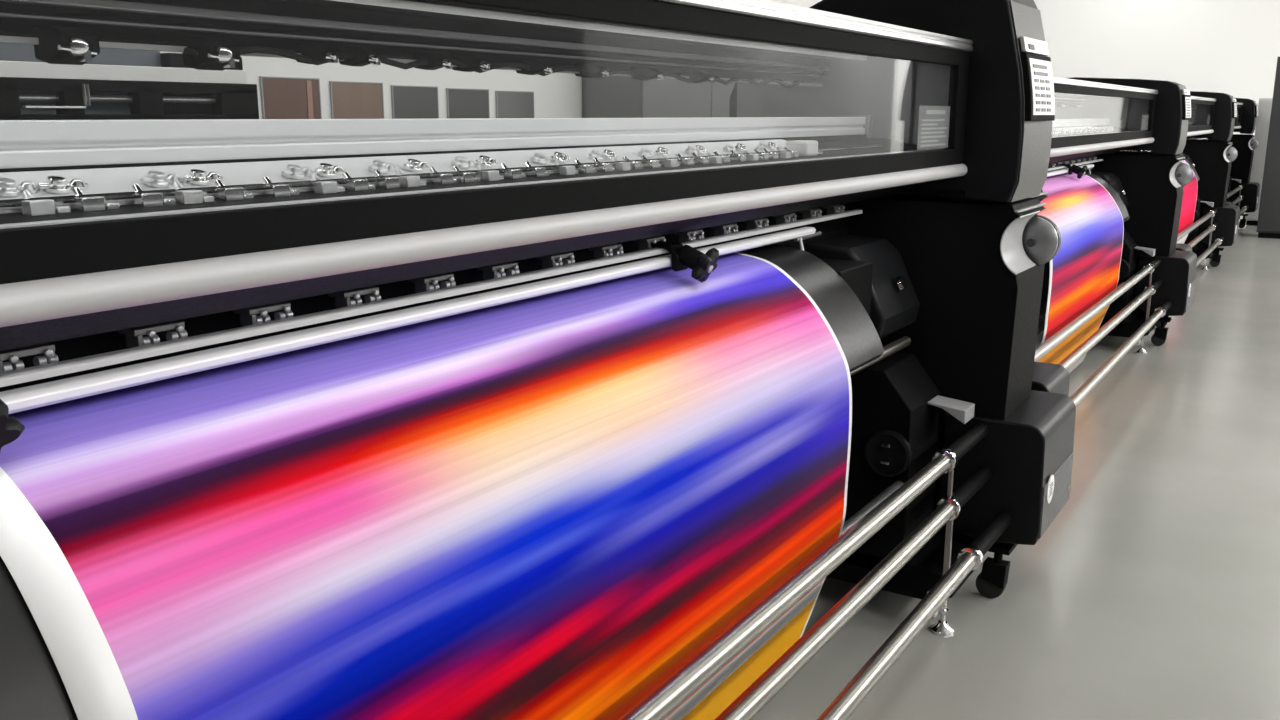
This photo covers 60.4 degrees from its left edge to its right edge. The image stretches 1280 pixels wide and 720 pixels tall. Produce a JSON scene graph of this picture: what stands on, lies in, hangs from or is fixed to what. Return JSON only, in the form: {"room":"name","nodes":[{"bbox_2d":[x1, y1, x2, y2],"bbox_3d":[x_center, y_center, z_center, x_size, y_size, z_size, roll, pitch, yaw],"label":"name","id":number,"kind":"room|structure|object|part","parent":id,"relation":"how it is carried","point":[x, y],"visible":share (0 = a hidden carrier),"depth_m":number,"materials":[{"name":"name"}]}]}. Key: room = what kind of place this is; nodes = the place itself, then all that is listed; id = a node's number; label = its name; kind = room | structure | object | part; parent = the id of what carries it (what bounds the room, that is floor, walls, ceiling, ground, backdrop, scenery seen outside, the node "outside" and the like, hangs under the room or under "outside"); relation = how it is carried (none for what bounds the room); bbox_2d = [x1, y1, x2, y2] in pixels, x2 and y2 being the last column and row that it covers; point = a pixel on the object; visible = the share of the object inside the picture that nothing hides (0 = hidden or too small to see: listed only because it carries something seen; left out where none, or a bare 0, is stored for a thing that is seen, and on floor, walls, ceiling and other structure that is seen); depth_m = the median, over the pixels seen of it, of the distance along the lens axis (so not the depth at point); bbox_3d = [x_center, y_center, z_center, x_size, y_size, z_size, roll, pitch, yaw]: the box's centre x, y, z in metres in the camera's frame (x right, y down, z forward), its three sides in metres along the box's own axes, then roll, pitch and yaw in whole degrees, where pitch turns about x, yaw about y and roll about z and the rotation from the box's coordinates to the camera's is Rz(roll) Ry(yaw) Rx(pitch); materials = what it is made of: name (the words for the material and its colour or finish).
{"room":"print shop","nodes":[
{"label":"print shop","id":0,"kind":"room"},
{"bbox_2d":[160,0,821,118],"bbox_3d":[0.002,-2.515,7.612,0.100,4.300,21.500,8,15,31],"label":"wall","id":1,"kind":"structure","parent":0,"point":[556,95],"depth_m":5.98,"materials":[{"name":"white paint"}]},
{"bbox_2d":[259,76,321,118],"bbox_3d":[-1.628,-0.936,5.204,0.012,0.777,0.342,8,15,31],"label":"framed picture","id":2,"kind":"object","parent":1,"relation":"attached to","point":[281,97],"visible":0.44,"depth_m":5.13,"materials":[{"name":"brown"}]},
{"bbox_2d":[329,81,384,118],"bbox_3d":[-1.408,-1.007,5.546,0.011,0.767,0.347,8,15,31],"label":"framed picture","id":3,"kind":"object","parent":1,"relation":"attached to","point":[348,100],"visible":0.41,"depth_m":5.47,"materials":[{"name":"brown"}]},
{"bbox_2d":[391,85,438,118],"bbox_3d":[-1.188,-1.078,5.888,0.011,0.756,0.344,8,15,31],"label":"framed picture","id":4,"kind":"object","parent":1,"relation":"attached to","point":[408,102],"visible":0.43,"depth_m":5.81,"materials":[{"name":"grey"}]},
{"bbox_2d":[446,88,489,117],"bbox_3d":[-0.963,-1.153,6.237,0.011,0.750,0.350,8,15,31],"label":"framed picture","id":5,"kind":"object","parent":1,"relation":"attached to","point":[461,102],"visible":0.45,"depth_m":6.16,"materials":[{"name":"grey"}]},
{"bbox_2d":[495,91,534,117],"bbox_3d":[-0.739,-1.227,6.585,0.011,0.744,0.352,8,15,31],"label":"framed picture","id":6,"kind":"object","parent":1,"relation":"attached to","point":[509,104],"visible":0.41,"depth_m":6.51,"materials":[{"name":"grey"}]},
{"bbox_2d":[752,216,1279,719],"bbox_3d":[3.725,0.142,5.801,8.700,0.100,21.500,8,15,31],"label":"floor","id":7,"kind":"structure","parent":0,"point":[1153,592],"depth_m":3.30,"materials":[{"name":"grey concrete"}]},
{"bbox_2d":[0,43,258,119],"bbox_3d":[-2.133,-0.042,2.845,0.620,1.545,2.440,8,15,31],"label":"machine","id":8,"kind":"object","parent":7,"relation":"on","point":[118,84],"visible":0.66,"depth_m":3.22,"materials":[{"name":"grey metal"}]},
{"bbox_3d":[-2.009,-0.619,2.612,0.020,0.122,2.200,8,15,31],"label":"window panel","id":9,"kind":"part","parent":8,"relation":"part of","materials":[{"name":"black metal"}]},
{"bbox_2d":[0,43,160,66],"bbox_3d":[-2.214,-0.747,2.576,0.400,0.053,2.170,8,15,31],"label":"hood","id":10,"kind":"object","parent":8,"relation":"attached to","point":[8,51],"depth_m":3.22,"materials":[{"name":"clear glass"}]},
{"bbox_3d":[-1.909,-0.610,2.574,0.050,0.122,2.440,8,15,31],"label":"frame","id":11,"kind":"part","parent":8,"relation":"part of","materials":[{"name":"black metal"}]},
{"bbox_2d":[0,0,1075,719],"bbox_3d":[-0.171,0.077,1.780,0.976,1.775,3.990,8,15,31],"label":"printer","id":12,"kind":"object","parent":7,"relation":"on","point":[133,252],"visible":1,"depth_m":1.78,"materials":[{"name":"black plastic"}]},
{"bbox_3d":[-0.592,0.067,0.992,0.047,0.068,0.071,8,15,31],"label":"clamp knob","id":13,"kind":"part","parent":12,"relation":"part of","materials":[{"name":"black plastic"}]},
{"bbox_3d":[-0.336,-0.229,1.334,0.100,0.030,2.590,8,15,31],"label":"fitting plate","id":14,"kind":"part","parent":12,"relation":"part of","materials":[{"name":"white metal"}]},
{"bbox_2d":[0,252,851,719],"bbox_3d":[-0.125,0.431,1.791,0.294,1.020,1.734,8,15,31],"label":"printed banner","id":15,"kind":"object","parent":12,"relation":"hanging from","point":[547,506],"visible":0.87,"depth_m":1.40,"materials":[{"name":"multicoloured paper"}]},
{"bbox_2d":[0,0,875,76],"bbox_3d":[-0.291,-0.529,1.656,0.159,0.106,3.280,8,15,31],"label":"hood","id":16,"kind":"object","parent":12,"relation":"attached to","point":[418,25],"depth_m":1.72,"materials":[{"name":"clear plastic"}]},
{"bbox_3d":[-0.199,-0.248,1.448,0.007,0.007,2.930,8,15,31],"label":"guide rod","id":17,"kind":"part","parent":12,"relation":"part of","materials":[{"name":"silver metal"}]},
{"bbox_3d":[-0.024,-0.202,1.556,0.033,0.033,3.278,8,15,31],"label":"rail","id":18,"kind":"part","parent":12,"relation":"part of","materials":[{"name":"grey metal"}]},
{"bbox_3d":[-0.031,-0.355,1.527,0.024,0.286,3.280,8,15,31],"label":"frame","id":19,"kind":"part","parent":12,"relation":"part of","materials":[{"name":"black"}]},
{"bbox_3d":[0.126,-0.181,2.104,0.047,0.068,0.071,8,15,31],"label":"clamp knob","id":20,"kind":"part","parent":12,"relation":"part of","materials":[{"name":"black plastic"}]},
{"bbox_3d":[-0.031,-0.511,1.491,0.038,0.031,3.277,8,15,31],"label":"rail","id":21,"kind":"part","parent":12,"relation":"part of","materials":[{"name":"silver metal"}]},
{"bbox_3d":[0.553,-0.716,3.051,0.635,0.250,0.005,8,15,31],"label":"panel","id":22,"kind":"part","parent":12,"relation":"part of","materials":[{"name":"grey"}]},
{"bbox_3d":[0.510,0.252,3.144,0.610,0.560,0.245,8,15,31],"label":"stand leg","id":23,"kind":"part","parent":12,"relation":"part of","materials":[{"name":"black"}]},
{"bbox_3d":[0.708,-0.691,2.939,0.040,0.250,0.024,8,15,31],"label":"post","id":24,"kind":"part","parent":12,"relation":"part of","materials":[{"name":"grey paint"}]},
{"bbox_2d":[920,110,946,146],"bbox_3d":[0.728,-0.574,2.720,0.001,0.087,0.200,8,15,31],"label":"label","id":25,"kind":"object","parent":12,"relation":"attached to","point":[933,123],"depth_m":2.71,"materials":[{"name":"grey paper"}]},
{"bbox_3d":[0.838,0.133,2.970,0.107,0.047,0.090,8,15,31],"label":"guide plate","id":26,"kind":"part","parent":12,"relation":"part of","materials":[{"name":"grey plastic"}]},
{"bbox_3d":[0.855,0.219,2.890,0.042,0.042,0.315,8,15,31],"label":"tube arm","id":27,"kind":"part","parent":12,"relation":"part of","materials":[{"name":"black metal"}]},
{"bbox_3d":[0.870,0.339,2.907,0.042,0.042,0.315,8,15,31],"label":"tube arm","id":28,"kind":"part","parent":12,"relation":"part of","materials":[{"name":"black"}]},
{"bbox_3d":[0.950,0.513,3.158,0.240,0.015,0.100,8,15,31],"label":"caster plate","id":29,"kind":"part","parent":12,"relation":"part of","materials":[{"name":"black"}]},
{"bbox_3d":[0.922,0.463,2.902,0.042,0.042,0.315,8,15,31],"label":"tube arm","id":30,"kind":"part","parent":12,"relation":"part of","materials":[{"name":"black metal"}]},
{"bbox_3d":[1.044,-0.688,2.952,0.061,0.506,0.319,8,15,31],"label":"trim","id":31,"kind":"part","parent":12,"relation":"part of","materials":[{"name":"grey plastic"}]},
{"bbox_2d":[1020,36,1048,55],"bbox_3d":[1.039,-0.825,2.896,0.020,0.038,0.255,8,15,31],"label":"label","id":32,"kind":"object","parent":12,"relation":"attached to","point":[1029,45],"depth_m":2.86,"materials":[{"name":"white paper"}]},
{"bbox_3d":[1.054,-0.721,2.916,0.042,0.170,0.274,8,15,31],"label":"control panel","id":33,"kind":"part","parent":12,"relation":"part of","materials":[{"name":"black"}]},
{"bbox_3d":[1.107,-0.335,3.113,0.142,0.142,0.035,8,15,31],"label":"roll dish","id":34,"kind":"part","parent":12,"relation":"part of","materials":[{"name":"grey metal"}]},
{"bbox_3d":[1.186,0.381,3.136,0.008,0.151,0.376,8,15,31],"label":"access plate","id":35,"kind":"part","parent":12,"relation":"part of","materials":[{"name":"grey metal"}]},
{"bbox_2d":[582,75,734,117],"bbox_3d":[0.309,-1.327,7.799,0.480,1.900,1.800,8,15,31],"label":"storage cabinet","id":36,"kind":"object","parent":7,"relation":"on","point":[611,96],"visible":0.02,"depth_m":7.03,"materials":[{"name":"grey metal"}]},
{"bbox_3d":[0.246,-1.250,7.312,0.018,1.800,0.888,8,15,31],"label":"door","id":37,"kind":"part","parent":36,"relation":"part of","materials":[{"name":"grey"}]},
{"bbox_3d":[0.726,-1.415,8.056,0.018,1.800,0.888,8,15,31],"label":"door","id":38,"kind":"part","parent":36,"relation":"part of","materials":[{"name":"grey"}]},
{"bbox_2d":[898,77,1196,406],"bbox_3d":[1.930,-0.588,5.241,0.976,1.568,3.990,8,15,31],"label":"printer","id":39,"kind":"object","parent":7,"relation":"on","point":[1096,119],"visible":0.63,"depth_m":6.33,"materials":[{"name":"black plastic"}]},
{"bbox_3d":[1.765,-0.991,4.773,0.100,0.024,2.590,8,15,31],"label":"fitting plate","id":40,"kind":"part","parent":39,"relation":"part of","materials":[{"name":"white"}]},
{"bbox_2d":[1037,172,1123,373],"bbox_3d":[1.976,-0.335,5.229,0.294,1.020,1.734,8,15,31],"label":"printed banner","id":41,"kind":"object","parent":39,"relation":"hanging from","point":[1085,269],"visible":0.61,"depth_m":5.12,"materials":[{"name":"multicoloured paper"}]},
{"bbox_2d":[1054,92,1106,102],"bbox_3d":[1.810,-1.252,5.104,0.159,0.087,3.280,8,15,31],"label":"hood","id":42,"kind":"object","parent":39,"relation":"attached to","point":[1059,97],"depth_m":6.28,"materials":[{"name":"clear plastic"}]},
{"bbox_3d":[2.227,-0.946,5.542,0.047,0.068,0.071,8,15,31],"label":"clamp knob","id":43,"kind":"part","parent":39,"relation":"part of","materials":[{"name":"black plastic"}]},
{"bbox_3d":[2.611,-0.513,6.582,0.610,0.560,0.245,8,15,31],"label":"stand leg","id":44,"kind":"part","parent":39,"relation":"part of","materials":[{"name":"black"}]},
{"bbox_3d":[1.902,-1.011,4.886,0.007,0.006,2.930,8,15,31],"label":"guide rod","id":45,"kind":"part","parent":39,"relation":"part of","materials":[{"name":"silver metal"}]},
{"bbox_3d":[2.077,-0.967,4.994,0.033,0.033,3.278,8,15,31],"label":"rail","id":46,"kind":"part","parent":39,"relation":"part of","materials":[{"name":"grey metal"}]},
{"bbox_3d":[2.654,-1.460,6.494,0.635,0.206,0.005,8,15,31],"label":"panel","id":47,"kind":"part","parent":39,"relation":"part of","materials":[{"name":"grey"}]},
{"bbox_3d":[2.070,-1.100,4.970,0.024,0.242,3.280,8,15,31],"label":"frame","id":48,"kind":"part","parent":39,"relation":"part of","materials":[{"name":"black"}]},
{"bbox_3d":[2.070,-1.231,4.939,0.038,0.025,3.277,8,15,31],"label":"rail","id":49,"kind":"part","parent":39,"relation":"part of","materials":[{"name":"silver metal"}]},
{"bbox_3d":[2.809,-1.435,6.382,0.040,0.206,0.024,8,15,31],"label":"post","id":50,"kind":"part","parent":39,"relation":"part of","materials":[{"name":"grey paint"}]},
{"bbox_3d":[2.938,-0.633,6.408,0.107,0.047,0.090,8,15,31],"label":"guide plate","id":51,"kind":"part","parent":39,"relation":"part of","materials":[{"name":"grey metal"}]},
{"bbox_2d":[1142,116,1147,128],"bbox_3d":[2.829,-1.330,6.160,0.001,0.071,0.200,8,15,31],"label":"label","id":52,"kind":"object","parent":39,"relation":"attached to","point":[1144,118],"depth_m":6.16,"materials":[{"name":"paper"}]},
{"bbox_3d":[2.956,-0.547,6.328,0.042,0.042,0.315,8,15,31],"label":"tube arm","id":53,"kind":"part","parent":39,"relation":"part of","materials":[{"name":"black"}]},
{"bbox_3d":[2.971,-0.427,6.345,0.042,0.042,0.315,8,15,31],"label":"tube arm","id":54,"kind":"part","parent":39,"relation":"part of","materials":[{"name":"black"}]},
{"bbox_3d":[3.051,-0.253,6.596,0.240,0.015,0.100,8,15,31],"label":"caster plate","id":55,"kind":"part","parent":39,"relation":"part of","materials":[{"name":"black"}]},
{"bbox_3d":[3.023,-0.302,6.340,0.042,0.042,0.315,8,15,31],"label":"tube arm","id":56,"kind":"part","parent":39,"relation":"part of","materials":[{"name":"black"}]},
{"bbox_3d":[3.149,-1.398,6.400,0.045,0.392,0.319,8,15,31],"label":"trim","id":57,"kind":"part","parent":39,"relation":"part of","materials":[{"name":"grey plastic"}]},
{"bbox_3d":[3.208,-1.101,6.551,0.142,0.142,0.035,8,15,31],"label":"roll dish","id":58,"kind":"part","parent":39,"relation":"part of","materials":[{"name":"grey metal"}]},
{"bbox_2d":[1181,89,1189,94],"bbox_3d":[3.146,-1.544,6.341,0.021,0.031,0.255,8,15,31],"label":"label","id":59,"kind":"object","parent":39,"relation":"attached to","point":[1183,91],"depth_m":6.26,"materials":[{"name":"white paper"}]},
{"bbox_3d":[3.157,-1.459,6.359,0.033,0.139,0.274,8,15,31],"label":"control panel","id":60,"kind":"part","parent":39,"relation":"part of","materials":[{"name":"white plastic"}]},
{"bbox_3d":[3.287,-0.385,6.574,0.008,0.151,0.376,8,15,31],"label":"access plate","id":61,"kind":"part","parent":39,"relation":"part of","materials":[{"name":"grey metal"}]},
{"bbox_2d":[1115,91,1239,326],"bbox_3d":[4.056,-1.350,8.663,0.976,1.568,3.990,8,15,31],"label":"printer","id":62,"kind":"object","parent":7,"relation":"on","point":[1215,224],"visible":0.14,"depth_m":9.80,"materials":[{"name":"black plastic"}]},
{"bbox_2d":[1177,160,1197,243],"bbox_3d":[4.102,-1.097,8.651,0.294,1.020,1.734,8,15,31],"label":"printed banner","id":63,"kind":"object","parent":62,"relation":"hanging from","point":[1190,190],"visible":0.21,"depth_m":8.89,"materials":[{"name":"paper"}]},
{"bbox_3d":[4.737,-1.276,10.005,0.610,0.560,0.245,8,15,31],"label":"stand leg","id":64,"kind":"part","parent":62,"relation":"part of","materials":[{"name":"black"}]},
{"bbox_3d":[4.190,-1.866,8.383,0.004,0.174,3.160,8,15,31],"label":"glass","id":65,"kind":"part","parent":62,"relation":"part of","materials":[{"name":"black glass"}]},
{"bbox_3d":[4.203,-1.730,8.416,0.033,0.033,3.278,8,15,31],"label":"rail","id":66,"kind":"part","parent":62,"relation":"part of","materials":[{"name":"grey metal"}]},
{"bbox_3d":[4.196,-1.862,8.392,0.024,0.242,3.280,8,15,31],"label":"frame","id":67,"kind":"part","parent":62,"relation":"part of","materials":[{"name":"black plastic"}]},
{"bbox_3d":[4.196,-1.993,8.361,0.038,0.025,3.277,8,15,31],"label":"rail","id":68,"kind":"part","parent":62,"relation":"part of","materials":[{"name":"silver metal"}]},
{"bbox_3d":[5.065,-1.395,9.831,0.107,0.047,0.090,8,15,31],"label":"guide plate","id":69,"kind":"part","parent":62,"relation":"part of","materials":[{"name":"grey metal"}]},
{"bbox_3d":[5.276,-2.160,9.823,0.045,0.392,0.319,8,15,31],"label":"trim","id":70,"kind":"part","parent":62,"relation":"part of","materials":[{"name":"grey plastic"}]},
{"bbox_3d":[5.334,-1.863,9.973,0.142,0.142,0.035,8,15,31],"label":"roll dish","id":71,"kind":"part","parent":62,"relation":"part of","materials":[{"name":"grey metal"}]},
{"bbox_3d":[5.284,-2.221,9.781,0.033,0.139,0.274,8,15,31],"label":"control panel","id":72,"kind":"part","parent":62,"relation":"part of","materials":[{"name":"white plastic"}]},
{"bbox_3d":[5.413,-1.147,9.996,0.008,0.151,0.376,8,15,31],"label":"access plate","id":73,"kind":"part","parent":62,"relation":"part of","materials":[{"name":"grey metal"}]},
{"bbox_2d":[1187,98,1259,258],"bbox_3d":[6.174,-2.113,12.091,0.976,1.568,3.990,8,15,31],"label":"printer","id":74,"kind":"object","parent":7,"relation":"on","point":[1243,193],"visible":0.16,"depth_m":13.25,"materials":[{"name":"black plastic"}]},
{"bbox_3d":[6.855,-2.039,13.432,0.610,0.560,0.245,8,15,31],"label":"stand leg","id":75,"kind":"part","parent":74,"relation":"part of","materials":[{"name":"black metal"}]},
{"bbox_3d":[6.314,-2.626,11.820,0.024,0.242,3.280,8,15,31],"label":"frame","id":76,"kind":"part","parent":74,"relation":"part of","materials":[{"name":"black"}]},
{"bbox_3d":[6.308,-2.630,11.811,0.004,0.174,3.160,8,15,31],"label":"glass","id":77,"kind":"part","parent":74,"relation":"part of","materials":[{"name":"glass"}]},
{"bbox_3d":[7.394,-2.924,13.250,0.045,0.392,0.319,8,15,31],"label":"trim","id":78,"kind":"part","parent":74,"relation":"part of","materials":[{"name":"grey plastic"}]},
{"bbox_3d":[7.452,-2.626,13.401,0.142,0.142,0.035,8,15,31],"label":"roll dish","id":79,"kind":"part","parent":74,"relation":"part of","materials":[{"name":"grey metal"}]},
{"bbox_2d":[1245,98,1272,225],"bbox_3d":[7.906,-2.455,13.669,0.515,1.550,0.490,8,15,31],"label":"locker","id":80,"kind":"object","parent":7,"relation":"on","point":[1265,104],"visible":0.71,"depth_m":13.54,"materials":[{"name":"grey metal"}]},
{"bbox_2d":[1256,57,1279,238],"bbox_3d":[7.540,-2.325,12.118,1.090,1.970,0.590,8,15,31],"label":"storage cabinet","id":81,"kind":"object","parent":7,"relation":"on","point":[1268,225],"visible":1,"depth_m":12.20,"materials":[{"name":"grey metal"}]},
{"bbox_2d":[1034,0,1279,213],"bbox_3d":[9.482,-3.992,14.242,8.700,4.300,0.100,8,15,31],"label":"wall","id":82,"kind":"structure","parent":0,"point":[1231,47],"depth_m":15.40,"materials":[{"name":"white paint"}]}
]}

